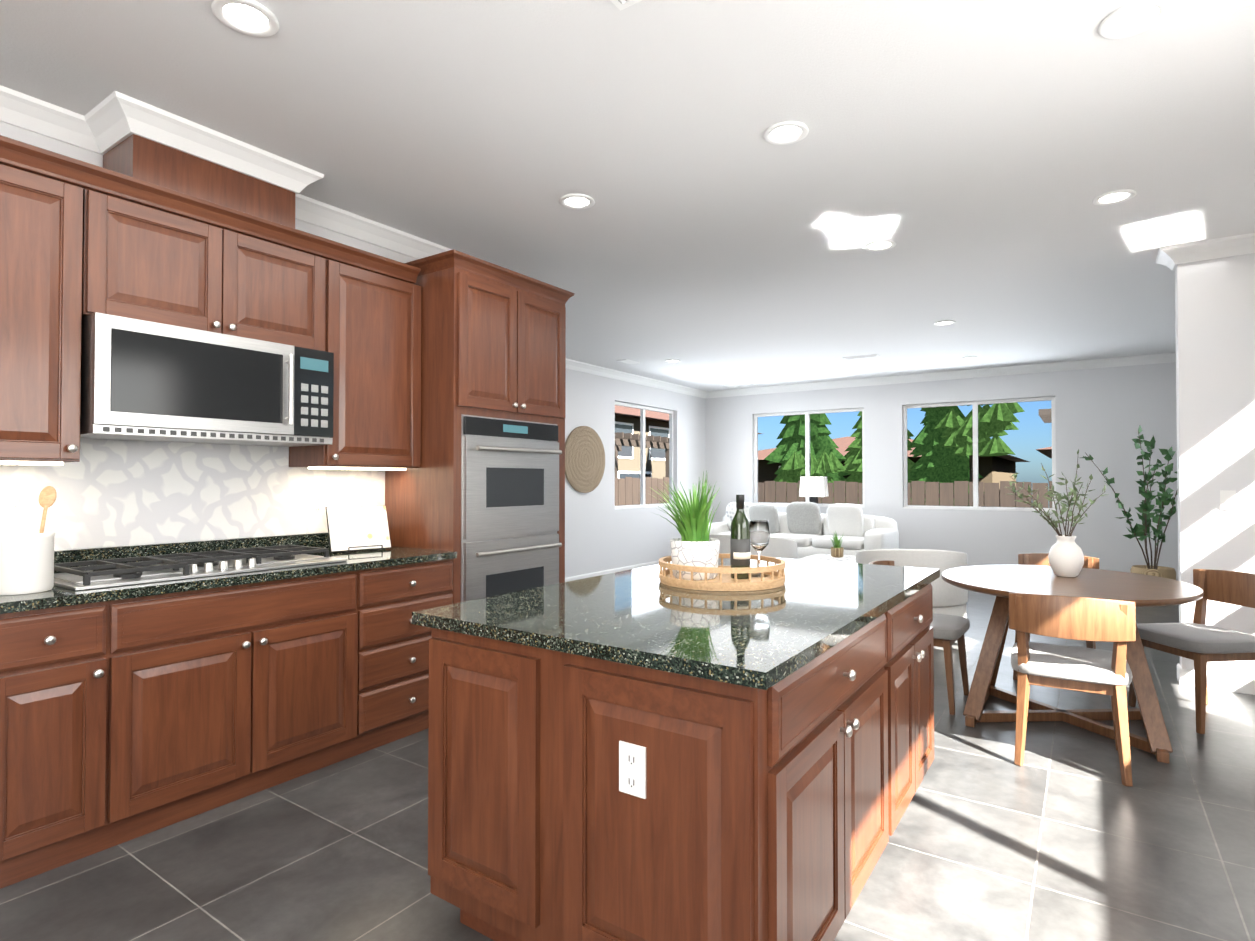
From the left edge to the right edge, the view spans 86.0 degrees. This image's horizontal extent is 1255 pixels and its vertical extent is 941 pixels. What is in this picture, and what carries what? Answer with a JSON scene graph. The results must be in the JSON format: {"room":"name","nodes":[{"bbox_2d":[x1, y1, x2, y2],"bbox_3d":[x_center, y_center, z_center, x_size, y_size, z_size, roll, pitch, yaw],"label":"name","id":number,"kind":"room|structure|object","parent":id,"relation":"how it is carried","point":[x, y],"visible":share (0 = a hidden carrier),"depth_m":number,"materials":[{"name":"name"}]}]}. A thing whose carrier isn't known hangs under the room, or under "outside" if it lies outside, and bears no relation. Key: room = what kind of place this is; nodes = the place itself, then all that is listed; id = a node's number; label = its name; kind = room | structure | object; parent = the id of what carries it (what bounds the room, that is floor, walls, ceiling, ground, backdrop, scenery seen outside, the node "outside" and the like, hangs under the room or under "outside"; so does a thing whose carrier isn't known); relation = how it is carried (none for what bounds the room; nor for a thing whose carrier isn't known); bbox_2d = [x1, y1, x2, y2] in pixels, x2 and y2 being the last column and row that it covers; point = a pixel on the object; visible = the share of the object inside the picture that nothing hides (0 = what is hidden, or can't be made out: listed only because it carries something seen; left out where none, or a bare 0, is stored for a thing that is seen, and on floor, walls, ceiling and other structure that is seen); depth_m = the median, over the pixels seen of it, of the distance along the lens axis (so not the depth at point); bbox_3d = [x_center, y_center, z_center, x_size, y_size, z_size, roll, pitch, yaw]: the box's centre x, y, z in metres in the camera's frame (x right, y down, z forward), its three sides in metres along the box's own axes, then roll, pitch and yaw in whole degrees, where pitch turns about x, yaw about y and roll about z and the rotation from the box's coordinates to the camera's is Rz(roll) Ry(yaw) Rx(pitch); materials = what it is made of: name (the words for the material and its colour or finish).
{"room":"dining room and kitchen","nodes":[
{"label":"dining room and kitchen","id":0,"kind":"room"},
{"bbox_2d":[103,134,294,227],"bbox_3d":[-1.924,-1.255,3.065,0.314,0.378,0.670,-1,-1,34],"label":"range hood cover","id":1,"kind":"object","parent":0,"point":[143,159],"depth_m":2.90,"materials":[{"name":"brown wood"}]},
{"bbox_2d":[0,85,119,154],"bbox_3d":[-3.081,-1.418,1.557,0.110,0.099,3.130,-1,-1,34],"label":"crown molding","id":2,"kind":"structure","parent":1,"relation":"attached to","point":[17,109],"depth_m":2.70,"materials":[{"name":"white wood"}]},
{"bbox_2d":[96,91,323,204],"bbox_3d":[-1.766,-1.397,2.959,0.118,0.099,0.856,-1,-1,34],"label":"crown molding","id":3,"kind":"structure","parent":1,"relation":"attached to","point":[110,121],"depth_m":2.85,"materials":[{"name":"white wood"}]},
{"bbox_2d":[295,201,451,258],"bbox_3d":[-1.343,-1.379,4.099,0.110,0.099,1.690,-1,-1,34],"label":"crown molding","id":4,"kind":"structure","parent":1,"relation":"attached to","point":[326,216],"depth_m":3.87,"materials":[{"name":"white wood"}]},
{"bbox_2d":[0,121,417,550],"bbox_3d":[-2.551,-0.058,2.543,0.150,2.790,5.630,-1,-1,34],"label":"wall","id":5,"kind":"structure","parent":0,"point":[42,141],"depth_m":2.85,"materials":[{"name":"white paint"}]},
{"bbox_2d":[0,135,91,464],"bbox_3d":[-2.305,-0.592,2.466,0.348,1.114,0.404,-1,-1,34],"label":"upper cabinet","id":6,"kind":"object","parent":5,"relation":"attached to","point":[73,252],"depth_m":2.43,"materials":[{"name":"brown wood"}]},
{"bbox_2d":[54,532,329,573],"bbox_3d":[-2.586,0.370,2.329,0.021,0.097,4.048,-1,-1,34],"label":"backsplash","id":7,"kind":"structure","parent":5,"relation":"attached to","point":[321,540],"depth_m":3.10,"materials":[{"name":"black stone"}]},
{"bbox_2d":[0,438,384,550],"bbox_3d":[-2.675,-0.140,2.217,0.012,0.914,4.350,-1,-1,34],"label":"backsplash","id":8,"kind":"structure","parent":5,"relation":"attached to","point":[113,493],"depth_m":3.08,"materials":[{"name":"white tile"}]},
{"bbox_2d":[92,164,331,351],"bbox_3d":[-1.914,-0.862,3.041,0.348,0.555,0.972,-1,-1,34],"label":"upper cabinet","id":9,"kind":"object","parent":5,"relation":"attached to","point":[163,255],"depth_m":2.88,"materials":[{"name":"brown wood"}]},
{"bbox_2d":[80,312,333,446],"bbox_3d":[-1.856,-0.356,2.995,0.462,0.449,0.960,-1,-1,34],"label":"microwave","id":10,"kind":"object","parent":9,"relation":"attached to","point":[142,380],"visible":0.96,"depth_m":2.79,"materials":[{"name":"silver metal"}]},
{"bbox_2d":[289,241,420,469],"bbox_3d":[-1.474,-0.573,3.681,0.348,1.114,0.580,-1,-1,34],"label":"upper cabinet","id":11,"kind":"object","parent":5,"relation":"attached to","point":[376,300],"depth_m":3.56,"materials":[{"name":"brown wood"}]},
{"bbox_2d":[0,590,1254,940],"bbox_3d":[0.698,1.414,4.339,7.200,0.100,12.600,-1,-1,34],"label":"floor","id":12,"kind":"structure","parent":0,"point":[1062,834],"depth_m":2.35,"materials":[{"name":"tile"}]},
{"bbox_2d":[0,612,15,888],"bbox_3d":[-2.854,0.879,1.393,0.627,0.880,2.213,-1,-1,34],"label":"base cabinet","id":13,"kind":"object","parent":12,"relation":"on","point":[5,621],"depth_m":2.14,"materials":[{"name":"brown wood"}]},
{"bbox_2d":[12,600,139,883],"bbox_3d":[-2.170,0.894,2.392,0.627,0.880,0.471,-1,-1,34],"label":"base cabinet","id":14,"kind":"object","parent":12,"relation":"on","point":[129,712],"depth_m":2.28,"materials":[{"name":"brown wood"}]},
{"bbox_2d":[136,572,363,837],"bbox_3d":[-1.816,0.902,2.910,0.627,0.880,1.046,-1,-1,34],"label":"base cabinet","id":15,"kind":"object","parent":12,"relation":"on","point":[244,690],"depth_m":2.73,"materials":[{"name":"brown wood"}]},
{"bbox_2d":[0,546,455,615],"bbox_3d":[-2.330,0.433,2.153,0.642,0.035,4.048,-1,-1,34],"label":"countertop","id":16,"kind":"structure","parent":15,"relation":"on","point":[57,597],"depth_m":2.66,"materials":[{"name":"black stone"}]},
{"bbox_2d":[0,486,56,594],"bbox_3d":[-2.134,0.236,2.324,0.239,0.364,0.268,-1,-1,34],"label":"utensil crock","id":17,"kind":"object","parent":16,"relation":"on","point":[26,562],"visible":1,"depth_m":2.29,"materials":[{"name":"white ceramic"}]},
{"bbox_2d":[54,545,346,590],"bbox_3d":[-1.821,0.398,2.903,0.480,0.058,1.040,-1,-1,34],"label":"cooktop","id":18,"kind":"object","parent":16,"relation":"in","point":[104,573],"visible":1,"depth_m":2.75,"materials":[{"name":"silver metal"}]},
{"bbox_2d":[325,506,390,552],"bbox_3d":[-1.451,0.317,3.662,0.330,0.240,0.141,1,-1,-44],"label":"cookbook stand","id":19,"kind":"object","parent":16,"relation":"on","point":[354,528],"visible":1,"depth_m":3.66,"materials":[{"name":"white paper"}]},
{"bbox_2d":[364,556,456,751],"bbox_3d":[-1.376,0.912,3.554,0.627,0.880,0.646,-1,-1,34],"label":"base cabinet","id":20,"kind":"object","parent":12,"relation":"on","point":[396,650],"depth_m":3.35,"materials":[{"name":"brown wood"}]},
{"bbox_2d":[385,249,574,603],"bbox_3d":[-0.895,0.090,4.208,0.696,2.545,1.039,-1,-1,34],"label":"tall cabinet","id":21,"kind":"object","parent":12,"relation":"on","point":[480,490],"visible":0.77,"depth_m":3.88,"materials":[{"name":"brown wood"}]},
{"bbox_2d":[428,574,939,940],"bbox_3d":[0.377,0.896,2.427,1.094,0.880,1.878,-1,-1,34],"label":"kitchen island","id":22,"kind":"object","parent":12,"relation":"on","point":[642,754],"depth_m":1.66,"materials":[{"name":"brown wood"}]},
{"bbox_2d":[412,558,939,693],"bbox_3d":[0.363,0.438,2.447,1.100,0.036,1.916,-1,-1,34],"label":"island countertop","id":23,"kind":"structure","parent":22,"relation":"on","point":[748,639],"depth_m":1.89,"materials":[{"name":"black stone"}]},
{"bbox_2d":[659,553,785,590],"bbox_3d":[0.358,0.382,2.564,0.478,0.080,0.478,-1,-1,34],"label":"round tray","id":24,"kind":"object","parent":23,"relation":"on","point":[722,580],"visible":0.83,"depth_m":2.38,"materials":[{"name":"beige wicker"}]},
{"bbox_2d":[646,470,720,579],"bbox_3d":[0.219,0.205,2.589,0.414,0.409,0.455,-1,-1,34],"label":"potted plant","id":25,"kind":"object","parent":24,"relation":"on","point":[695,545],"visible":0.96,"depth_m":2.52,"materials":[{"name":"grass leaf"},{"name":"ceramic"},{"name":"soil"}]},
{"bbox_2d":[730,495,750,578],"bbox_3d":[0.430,0.251,2.565,0.076,0.317,0.076,-1,-1,34],"label":"wine bottle","id":26,"kind":"object","parent":24,"relation":"on","point":[740,554],"visible":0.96,"depth_m":2.54,"materials":[{"name":"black glass"}]},
{"bbox_2d":[749,520,769,576],"bbox_3d":[0.511,0.302,2.612,0.084,0.215,0.084,-1,-1,34],"label":"wine glass","id":27,"kind":"object","parent":24,"relation":"on","point":[759,535],"visible":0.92,"depth_m":2.58,"materials":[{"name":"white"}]},
{"bbox_2d":[709,534,796,558],"bbox_3d":[1.295,1.025,7.080,0.944,0.760,0.932,-1,-1,34],"label":"barrel chair","id":28,"kind":"object","parent":12,"relation":"on","point":[776,547],"visible":0.19,"depth_m":6.71,"materials":[{"name":"white fabric"}]},
{"bbox_2d":[708,502,898,558],"bbox_3d":[2.399,0.944,9.580,2.620,0.998,0.960,-1,-1,34],"label":"sofa","id":29,"kind":"object","parent":12,"relation":"on","point":[808,528],"visible":0.56,"depth_m":9.17,"materials":[{"name":"white fabric"}]},
{"bbox_2d":[799,476,828,503],"bbox_3d":[2.802,0.771,10.119,0.340,1.360,0.340,-1,-1,34],"label":"floor lamp","id":30,"kind":"object","parent":12,"relation":"on","point":[813,488],"visible":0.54,"depth_m":10.01,"materials":[{"name":"white fabric"}]},
{"bbox_2d":[799,554,855,562],"bbox_3d":[2.359,1.193,7.569,0.840,0.440,0.840,-1,-1,34],"label":"ottoman","id":31,"kind":"object","parent":12,"relation":"on","point":[829,557],"visible":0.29,"depth_m":7.44,"materials":[{"name":"fabric"}]},
{"bbox_2d":[830,531,843,556],"bbox_3d":[2.340,0.823,7.582,0.214,0.296,0.223,-1,-1,34],"label":"potted plant","id":32,"kind":"object","parent":31,"relation":"on","point":[837,549],"visible":1,"depth_m":7.54,"materials":[{"name":"green plant"}]},
{"bbox_2d":[856,549,967,617],"bbox_3d":[2.361,1.004,5.626,0.859,0.760,0.850,-1,-1,34],"label":"barrel chair","id":33,"kind":"object","parent":12,"relation":"on","point":[949,599],"visible":0.29,"depth_m":5.24,"materials":[{"name":"white fabric"}]},
{"bbox_2d":[869,560,969,714],"bbox_3d":[1.747,0.965,4.056,0.535,0.794,0.480,-1,-1,34],"label":"dining chair","id":34,"kind":"object","parent":12,"relation":"on","point":[949,631],"visible":0.48,"depth_m":3.82,"materials":[{"name":"grey fabric"}]},
{"bbox_2d":[1013,553,1098,679],"bbox_3d":[2.838,0.971,4.458,0.480,0.794,0.535,-1,-1,34],"label":"dining chair","id":35,"kind":"object","parent":12,"relation":"on","point":[1043,559],"visible":0.08,"depth_m":4.70,"materials":[{"name":"brown wood"}]},
{"bbox_2d":[1009,592,1135,786],"bbox_3d":[2.075,0.952,3.163,0.487,0.794,0.537,-1,-1,34],"label":"dining chair","id":36,"kind":"object","parent":12,"relation":"on","point":[1092,670],"visible":1,"depth_m":2.98,"materials":[{"name":"brown wood"}]},
{"bbox_2d":[941,565,1203,763],"bbox_3d":[2.360,0.973,3.658,1.180,0.761,1.322,-1,-1,34],"label":"dining table","id":37,"kind":"object","parent":12,"relation":"on","point":[1000,582],"visible":0.92,"depth_m":3.57,"materials":[{"name":"brown wood"}]},
{"bbox_2d":[1008,449,1108,576],"bbox_3d":[2.355,0.236,3.712,0.500,0.710,0.405,-1,-1,34],"label":"vase","id":38,"kind":"object","parent":37,"relation":"on","point":[1066,557],"visible":1,"depth_m":3.74,"materials":[{"name":"white ceramic"}]},
{"bbox_2d":[1080,425,1177,579],"bbox_3d":[5.691,0.454,7.533,1.074,1.916,1.065,-1,-1,34],"label":"potted plant","id":39,"kind":"object","parent":12,"relation":"on","point":[1145,508],"visible":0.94,"depth_m":7.40,"materials":[{"name":"green plant"}]},
{"bbox_2d":[1128,569,1254,733],"bbox_3d":[3.154,0.959,3.697,0.533,0.794,0.470,0,-1,-6],"label":"dining chair","id":40,"kind":"object","parent":12,"relation":"on","point":[1199,642],"visible":0.92,"depth_m":3.66,"materials":[{"name":"brown wood"}]},
{"bbox_2d":[0,0,1254,391],"bbox_3d":[0.698,-1.475,4.383,7.200,0.100,12.600,-1,-1,34],"label":"ceiling","id":41,"kind":"structure","parent":0,"point":[972,158],"depth_m":3.00,"materials":[{"name":"white paint"}]},
{"bbox_2d":[211,0,278,36],"bbox_3d":[-1.223,-1.453,2.158,0.190,0.010,0.190,-1,-1,34],"label":"recessed light","id":42,"kind":"object","parent":41,"relation":"in","point":[251,18],"visible":1,"depth_m":2.16,"materials":[{"name":"white plastic"}]},
{"bbox_2d":[559,194,594,208],"bbox_3d":[-0.268,-1.432,3.589,0.190,0.010,0.190,-1,-1,34],"label":"recessed light","id":43,"kind":"object","parent":41,"relation":"in","point":[576,201],"visible":1,"depth_m":3.59,"materials":[{"name":"white"}]},
{"bbox_2d":[610,0,641,10],"bbox_3d":[-0.041,-1.457,1.920,0.200,0.010,0.360,-1,-1,34],"label":"ceiling vent","id":44,"kind":"object","parent":41,"relation":"in","point":[620,5],"visible":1,"depth_m":2.09,"materials":[{"name":"white"}]},
{"bbox_2d":[617,359,638,363],"bbox_3d":[0.011,-1.359,8.425,0.150,0.010,0.300,-1,-1,34],"label":"ceiling vent","id":45,"kind":"object","parent":41,"relation":"in","point":[626,361],"visible":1,"depth_m":8.39,"materials":[{"name":"white metal"}]},
{"bbox_2d":[665,359,679,362],"bbox_3d":[0.562,-1.360,8.363,0.190,0.010,0.190,-1,-1,34],"label":"recessed light","id":46,"kind":"object","parent":41,"relation":"in","point":[672,360],"visible":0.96,"depth_m":8.35,"materials":[{"name":"white"}]},
{"bbox_2d":[763,121,808,144],"bbox_3d":[0.677,-1.442,2.882,0.190,0.010,0.190,-1,-1,34],"label":"recessed light","id":47,"kind":"object","parent":41,"relation":"in","point":[785,132],"visible":1,"depth_m":2.88,"materials":[{"name":"white plastic"}]},
{"bbox_2d":[843,354,879,359],"bbox_3d":[2.808,-1.364,8.087,0.400,0.010,0.120,-1,-1,34],"label":"ceiling vent","id":48,"kind":"object","parent":41,"relation":"in","point":[864,356],"visible":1,"depth_m":8.05,"materials":[{"name":"white metal"}]},
{"bbox_2d":[864,240,895,250],"bbox_3d":[1.598,-1.422,4.263,0.190,0.010,0.190,-1,-1,34],"label":"recessed light","id":49,"kind":"object","parent":41,"relation":"in","point":[881,245],"visible":1,"depth_m":4.26,"materials":[{"name":"white"}]},
{"bbox_2d":[934,320,954,325],"bbox_3d":[2.990,-1.390,6.352,0.190,0.010,0.190,-1,-1,34],"label":"recessed light","id":50,"kind":"object","parent":41,"relation":"in","point":[944,323],"visible":1,"depth_m":6.34,"materials":[{"name":"white"}]},
{"bbox_2d":[961,356,977,359],"bbox_3d":[4.152,-1.363,8.174,0.190,0.010,0.190,-1,-1,34],"label":"recessed light","id":51,"kind":"object","parent":41,"relation":"in","point":[969,358],"visible":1,"depth_m":8.18,"materials":[{"name":"white"}]},
{"bbox_2d":[1092,189,1135,205],"bbox_3d":[2.555,-1.433,3.536,0.190,0.010,0.190,-1,-1,34],"label":"recessed light","id":52,"kind":"object","parent":41,"relation":"in","point":[1114,197],"visible":0.98,"depth_m":3.53,"materials":[{"name":"white plastic"}]},
{"bbox_2d":[1098,0,1171,38],"bbox_3d":[1.632,-1.453,2.169,0.190,0.010,0.190,-1,-1,34],"label":"recessed light","id":53,"kind":"object","parent":41,"relation":"in","point":[1133,18],"visible":1,"depth_m":2.17,"materials":[{"name":"white"}]},
{"bbox_2d":[565,369,705,577],"bbox_3d":[-0.580,0.035,8.736,0.150,2.790,6.820,-1,-1,34],"label":"wall","id":54,"kind":"structure","parent":0,"point":[602,533],"depth_m":9.20,"materials":[{"name":"white paint"}]},
{"bbox_2d":[565,426,604,492],"bbox_3d":[-0.543,-0.142,8.628,0.030,0.860,0.860,-1,-1,34],"label":"decor","id":55,"kind":"object","parent":54,"relation":"attached to","point":[584,460],"visible":0.96,"depth_m":8.60,"materials":[{"name":"beige wicker"}]},
{"bbox_2d":[565,560,671,581],"bbox_3d":[-0.563,1.378,8.595,0.014,0.100,6.640,-1,-1,34],"label":"baseboard","id":56,"kind":"structure","parent":54,"relation":"attached to","point":[604,572],"depth_m":9.06,"materials":[{"name":"white"}]},
{"bbox_2d":[566,358,707,397],"bbox_3d":[-0.557,-1.312,8.576,0.093,0.099,6.550,-1,-1,34],"label":"crown molding","id":57,"kind":"structure","parent":54,"relation":"attached to","point":[570,364],"depth_m":9.46,"materials":[{"name":"white wood"}]},
{"bbox_2d":[615,401,674,509],"bbox_3d":[0.255,-0.202,9.937,0.118,1.496,1.696,-1,-1,34],"label":"window","id":58,"kind":"structure","parent":54,"relation":"in","point":[642,456],"depth_m":9.95,"materials":[{"name":"white plastic"}]},
{"bbox_2d":[706,362,1178,580],"bbox_3d":[4.274,0.046,9.457,7.050,2.790,0.150,-1,-1,34],"label":"wall","id":59,"kind":"structure","parent":0,"point":[1102,415],"depth_m":8.76,"materials":[{"name":"white paint"}]},
{"bbox_2d":[754,408,864,507],"bbox_3d":[2.788,-0.184,10.459,1.766,1.476,0.118,-1,-1,34],"label":"window","id":60,"kind":"structure","parent":59,"relation":"in","point":[807,442],"depth_m":10.48,"materials":[{"name":"white plastic"}]},
{"bbox_2d":[704,353,1175,397],"bbox_3d":[4.143,-1.300,9.418,6.900,0.099,0.093,-1,-1,34],"label":"crown molding","id":61,"kind":"structure","parent":59,"relation":"attached to","point":[1166,357],"depth_m":9.13,"materials":[{"name":"white wood"}]},
{"bbox_2d":[903,397,1055,511],"bbox_3d":[4.720,-0.204,9.138,1.846,1.476,0.118,-1,-1,34],"label":"window","id":62,"kind":"structure","parent":59,"relation":"in","point":[974,404],"depth_m":9.14,"materials":[{"name":"white plastic"}]},
{"bbox_2d":[1175,253,1254,677],"bbox_3d":[4.017,-0.035,4.060,1.080,2.790,0.150,-1,-1,34],"label":"wall","id":63,"kind":"structure","parent":0,"point":[1215,345],"depth_m":4.20,"materials":[{"name":"white paint"}]},
{"bbox_2d":[1156,233,1254,268],"bbox_3d":[3.863,-1.380,4.044,1.053,0.099,0.103,-1,-1,34],"label":"crown molding","id":64,"kind":"structure","parent":63,"relation":"attached to","point":[1169,256],"depth_m":4.20,"materials":[{"name":"white wood"}]},
{"bbox_2d":[1177,667,1254,694],"bbox_3d":[3.953,1.309,3.984,1.064,0.100,0.014,-1,-1,34],"label":"baseboard","id":65,"kind":"structure","parent":63,"relation":"attached to","point":[1230,683],"depth_m":4.16,"materials":[{"name":"white"}]},
{"bbox_2d":[1220,490,1235,508],"bbox_3d":[3.716,0.181,4.165,0.074,0.116,0.009,-1,-1,34],"label":"light switch","id":66,"kind":"object","parent":63,"relation":"attached to","point":[1227,499],"visible":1,"depth_m":4.16,"materials":[{"name":"white plastic"}]},
{"label":"outside","id":67,"kind":"structure","parent":0,"visible":0},
{"bbox_3d":[-0.204,2.163,24.270,52.000,0.100,50.200,-1,-1,34],"label":"ground","id":68,"kind":"structure","parent":67,"visible":0},
{"bbox_2d":[615,432,668,477],"bbox_3d":[-0.424,0.535,19.720,2.800,3.020,3.600,-1,-1,34],"label":"pergola","id":69,"kind":"object","parent":68,"relation":"on","point":[633,440],"visible":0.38,"depth_m":19.34,"materials":[{"name":"beige wood"}]},
{"bbox_2d":[615,405,761,478],"bbox_3d":[-1.267,-0.460,29.398,9.500,5.300,14.000,-1,-1,34],"label":"house","id":70,"kind":"structure","parent":68,"relation":"on","point":[627,419],"depth_m":24.68,"materials":[{"name":"grey paint"}]},
{"bbox_2d":[765,413,849,503],"bbox_3d":[5.537,-1.919,20.512,2.703,7.950,2.714,-1,-1,34],"label":"tree","id":71,"kind":"object","parent":68,"relation":"on","point":[792,435],"visible":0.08,"depth_m":20.05,"materials":[{"name":"green plant"}]},
{"bbox_2d":[773,450,845,501],"bbox_3d":[4.943,0.747,18.038,1.790,2.546,1.814,-1,-1,34],"label":"tree","id":72,"kind":"object","parent":68,"relation":"on","point":[793,468],"visible":0.35,"depth_m":17.67,"materials":[{"name":"green plant"}]},
{"bbox_2d":[615,477,1051,507],"bbox_3d":[4.427,0.917,5.831,19.520,1.840,18.560,-1,-1,34],"label":"fence","id":73,"kind":"object","parent":68,"relation":"on","point":[921,493],"visible":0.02,"depth_m":15.57,"materials":[{"name":"brown wood"}]},
{"bbox_2d":[838,411,914,498],"bbox_3d":[7.415,-1.345,19.857,3.052,6.784,2.986,-1,-1,34],"label":"tree","id":74,"kind":"object","parent":68,"relation":"on","point":[853,461],"visible":0.08,"depth_m":19.64,"materials":[{"name":"green plant"}]},
{"bbox_2d":[758,437,1029,506],"bbox_3d":[9.376,0.394,26.347,10.500,3.500,9.000,-1,-1,34],"label":"house","id":75,"kind":"structure","parent":68,"relation":"on","point":[994,469],"depth_m":23.91,"materials":[{"name":"brown paint"}]},
{"bbox_2d":[908,406,983,505],"bbox_3d":[8.547,-1.048,18.459,2.464,6.148,2.538,-1,-1,34],"label":"tree","id":76,"kind":"object","parent":68,"relation":"on","point":[937,462],"visible":0.38,"depth_m":18.09,"materials":[{"name":"green plant"}]},
{"bbox_2d":[935,402,1024,481],"bbox_3d":[9.120,-0.405,17.726,2.306,4.840,2.171,-1,-1,34],"label":"tree","id":77,"kind":"object","parent":68,"relation":"on","point":[995,421],"visible":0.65,"depth_m":17.20,"materials":[{"name":"green plant"}]},
{"bbox_2d":[1036,447,1051,457],"bbox_3d":[18.180,0.186,19.117,10.800,3.700,9.000,-1,-1,34],"label":"house","id":78,"kind":"structure","parent":68,"relation":"on","point":[1047,451],"depth_m":19.69,"materials":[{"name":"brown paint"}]},
{"bbox_2d":[1039,409,1051,422],"bbox_3d":[10.947,0.313,14.915,3.000,3.320,2.900,-1,-1,34],"label":"pergola","id":79,"kind":"object","parent":68,"relation":"on","point":[1045,415],"visible":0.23,"depth_m":14.81,"materials":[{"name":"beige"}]}
]}

